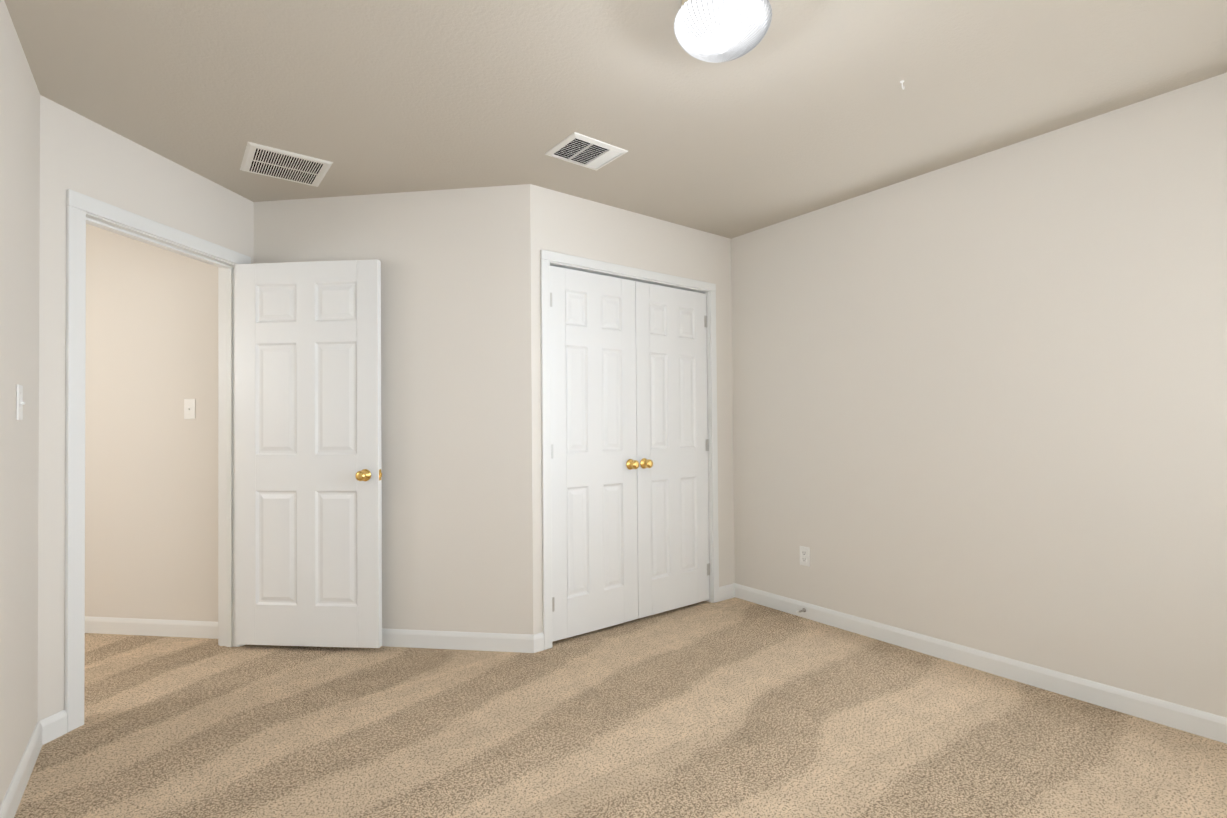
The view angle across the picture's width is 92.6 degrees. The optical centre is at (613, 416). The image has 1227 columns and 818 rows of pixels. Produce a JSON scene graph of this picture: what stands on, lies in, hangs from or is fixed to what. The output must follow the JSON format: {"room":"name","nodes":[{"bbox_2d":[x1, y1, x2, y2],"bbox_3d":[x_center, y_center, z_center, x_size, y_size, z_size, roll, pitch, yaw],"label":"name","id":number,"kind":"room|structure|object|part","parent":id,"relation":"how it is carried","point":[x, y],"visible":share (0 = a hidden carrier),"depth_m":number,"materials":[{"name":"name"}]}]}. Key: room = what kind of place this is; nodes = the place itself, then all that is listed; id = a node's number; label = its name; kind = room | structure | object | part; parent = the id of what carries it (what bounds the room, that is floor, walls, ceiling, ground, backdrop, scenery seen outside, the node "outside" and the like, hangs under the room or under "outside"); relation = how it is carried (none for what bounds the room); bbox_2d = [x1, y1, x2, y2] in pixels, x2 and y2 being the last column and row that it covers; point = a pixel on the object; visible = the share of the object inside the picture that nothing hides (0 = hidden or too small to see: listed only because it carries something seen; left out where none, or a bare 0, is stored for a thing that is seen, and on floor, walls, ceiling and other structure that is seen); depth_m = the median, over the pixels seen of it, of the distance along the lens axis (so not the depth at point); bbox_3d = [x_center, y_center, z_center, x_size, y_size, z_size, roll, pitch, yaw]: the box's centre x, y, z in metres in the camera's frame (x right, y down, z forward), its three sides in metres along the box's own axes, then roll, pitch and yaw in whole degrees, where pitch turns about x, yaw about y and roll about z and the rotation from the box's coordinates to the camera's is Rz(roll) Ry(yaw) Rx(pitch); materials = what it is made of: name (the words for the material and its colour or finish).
{"room":"empty bedroom","nodes":[
{"label":"empty bedroom","id":0,"kind":"room"},
{"bbox_2d":[0,0,39,805],"bbox_3d":[-1.138,-0.021,0.766,0.115,2.450,3.533,0,-1,-37],"label":"wall","id":1,"kind":"structure","parent":0,"point":[19,240],"depth_m":1.90,"materials":[{"name":"white paint"}]},
{"bbox_2d":[16,384,24,419],"bbox_3d":[-1.924,-0.044,1.907,0.016,0.115,0.070,0,-1,-37],"label":"light switch","id":2,"kind":"object","parent":1,"relation":"attached to","point":[20,403],"visible":1,"depth_m":1.89,"materials":[{"name":"white plastic"}]},
{"bbox_2d":[38,95,253,720],"bbox_3d":[-2.233,0.006,2.110,0.115,2.450,2.389,-1,-1,8],"label":"wall","id":3,"kind":"structure","parent":0,"point":[79,153],"depth_m":2.29,"materials":[{"name":"white paint"}]},
{"bbox_2d":[0,712,59,817],"bbox_3d":[-1.132,1.160,0.880,0.034,0.090,3.454,0,-1,-37],"label":"baseboard","id":4,"kind":"structure","parent":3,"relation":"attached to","point":[46,730],"depth_m":1.99,"materials":[{"name":"white paint"}]},
{"bbox_2d":[65,189,250,732],"bbox_3d":[-2.140,0.175,2.779,0.147,2.128,0.959,-1,-1,8],"label":"door frame","id":5,"kind":"structure","parent":3,"relation":"attached to","point":[82,210],"depth_m":2.37,"materials":[{"name":"white paint"}]},
{"bbox_2d":[235,259,381,647],"bbox_3d":[-1.626,0.196,3.120,0.800,2.032,0.165,-1,-1,5],"label":"door","id":6,"kind":"structure","parent":3,"relation":"in","point":[308,527],"depth_m":3.10,"materials":[{"name":"white paint"}]},
{"bbox_3d":[-1.301,0.308,3.038,0.065,0.065,0.065,-1,-1,5],"label":"knob","id":7,"kind":"part","parent":6,"relation":"part of","materials":[{"name":"gold metal"}]},
{"bbox_2d":[85,184,532,634],"bbox_3d":[-2.353,0.024,3.389,3.902,2.450,0.115,-1,-1,8],"label":"wall","id":8,"kind":"structure","parent":0,"point":[456,454],"depth_m":3.18,"materials":[{"name":"white paint"}]},
{"bbox_2d":[85,616,217,638],"bbox_3d":[-3.203,1.212,3.425,1.555,0.090,1.555,0,-1,-37],"label":"baseboard","id":9,"kind":"structure","parent":8,"relation":"attached to","point":[101,625],"depth_m":3.34,"materials":[{"name":"white paint"}]},
{"bbox_2d":[184,399,194,418],"bbox_3d":[-2.411,-0.041,3.337,0.051,0.115,0.051,0,-1,-37],"label":"hall light switch","id":10,"kind":"object","parent":8,"relation":"attached to","point":[189,408],"visible":1,"depth_m":3.33,"materials":[{"name":"white plastic"}]},
{"bbox_2d":[382,628,543,652],"bbox_3d":[-1.195,1.191,3.166,1.215,0.090,1.147,0,-1,-37],"label":"baseboard","id":11,"kind":"structure","parent":8,"relation":"attached to","point":[501,642],"depth_m":3.09,"materials":[{"name":"white paint"}]},
{"bbox_2d":[4,0,1226,238],"bbox_3d":[-1.349,-1.250,2.627,8.200,0.060,8.200,0,-1,-37],"label":"ceiling","id":12,"kind":"structure","parent":0,"point":[804,106],"depth_m":2.20,"materials":[{"name":"beige paint"}]},
{"bbox_2d":[240,142,332,186],"bbox_3d":[-1.591,-1.211,2.850,0.350,0.008,0.360,0,-1,-37],"label":"ceiling vent","id":13,"kind":"object","parent":12,"relation":"in","point":[280,164],"visible":1,"depth_m":2.82,"materials":[{"name":"white metal"}]},
{"bbox_2d":[545,132,627,170],"bbox_3d":[-0.127,-1.223,2.733,0.300,0.012,0.255,0,-1,-37],"label":"ceiling vent","id":14,"kind":"object","parent":12,"relation":"in","point":[583,151],"visible":1,"depth_m":2.72,"materials":[{"name":"white metal"}]},
{"bbox_2d":[674,0,771,62],"bbox_3d":[0.325,-1.163,1.749,0.289,0.166,0.289,0,-1,-37],"label":"ceiling light","id":15,"kind":"object","parent":12,"relation":"attached to","point":[716,31],"visible":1,"depth_m":1.69,"materials":[{"name":"white glass"}]},
{"bbox_2d":[14,597,1226,817],"bbox_3d":[-1.327,1.260,2.594,8.200,0.060,8.200,0,-1,-37],"label":"floor","id":16,"kind":"structure","parent":0,"point":[734,707],"depth_m":2.22,"materials":[{"name":"carpet"}]},
{"bbox_2d":[530,184,734,634],"bbox_3d":[0.206,0.005,3.625,1.680,2.450,0.115,0,-1,-37],"label":"wall","id":17,"kind":"structure","parent":0,"point":[564,223],"depth_m":3.50,"materials":[{"name":"white paint"}]},
{"bbox_2d":[550,293,554,611],"bbox_3d":[-0.336,0.190,3.155,0.027,1.720,0.009,0,-1,-37],"label":"left closet door hinge","id":18,"kind":"object","parent":17,"relation":"attached to","point":[553,609],"visible":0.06,"depth_m":3.16,"materials":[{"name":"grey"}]},
{"bbox_2d":[550,266,638,641],"bbox_3d":[-0.093,0.198,3.323,0.608,2.025,0.100,0,-1,-37],"label":"closet door","id":19,"kind":"structure","parent":17,"relation":"in","point":[594,464],"depth_m":3.32,"materials":[{"name":"white paint"}]},
{"bbox_3d":[0.119,0.285,3.461,0.065,0.065,0.065,0,-1,-37],"label":"knob","id":20,"kind":"part","parent":19,"relation":"part of","materials":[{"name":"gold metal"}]},
{"bbox_2d":[540,249,718,649],"bbox_3d":[0.120,0.173,3.547,1.338,2.112,0.132,0,-1,-37],"label":"trim","id":21,"kind":"structure","parent":17,"relation":"attached to","point":[555,259],"depth_m":3.35,"materials":[{"name":"white paint"}]},
{"bbox_2d":[635,281,708,617],"bbox_3d":[0.393,0.198,3.693,0.608,2.025,0.100,0,-1,-37],"label":"closet door","id":22,"kind":"structure","parent":17,"relation":"in","point":[672,456],"depth_m":3.69,"materials":[{"name":"white paint"}]},
{"bbox_3d":[0.204,0.285,3.526,0.065,0.065,0.065,0,-1,-37],"label":"knob","id":23,"kind":"part","parent":22,"relation":"part of","materials":[{"name":"gold metal"}]},
{"bbox_2d":[704,316,709,575],"bbox_3d":[0.620,0.191,3.882,0.027,1.720,0.009,0,-1,-37],"label":"right closet door hinge","id":24,"kind":"object","parent":17,"relation":"attached to","point":[707,445],"visible":1,"depth_m":3.88,"materials":[{"name":"grey metal"}]},
{"bbox_2d":[731,73,1226,717],"bbox_3d":[1.551,-0.013,3.150,0.115,2.450,4.070,0,-1,-37],"label":"wall","id":25,"kind":"structure","parent":0,"point":[979,401],"depth_m":2.68,"materials":[{"name":"white paint"}]},
{"bbox_2d":[800,546,809,566],"bbox_3d":[1.159,0.850,3.560,0.010,0.115,0.070,0,-1,-37],"label":"electrical outlet","id":26,"kind":"object","parent":25,"relation":"attached to","point":[804,556],"visible":1,"depth_m":3.56,"materials":[{"name":"white plastic"}]},
{"bbox_2d":[728,583,1226,743],"bbox_3d":[1.738,1.160,2.795,0.014,0.090,3.025,0,-1,-37],"label":"baseboard","id":27,"kind":"structure","parent":25,"relation":"attached to","point":[1152,709],"depth_m":2.67,"materials":[{"name":"white paint"}]}
]}

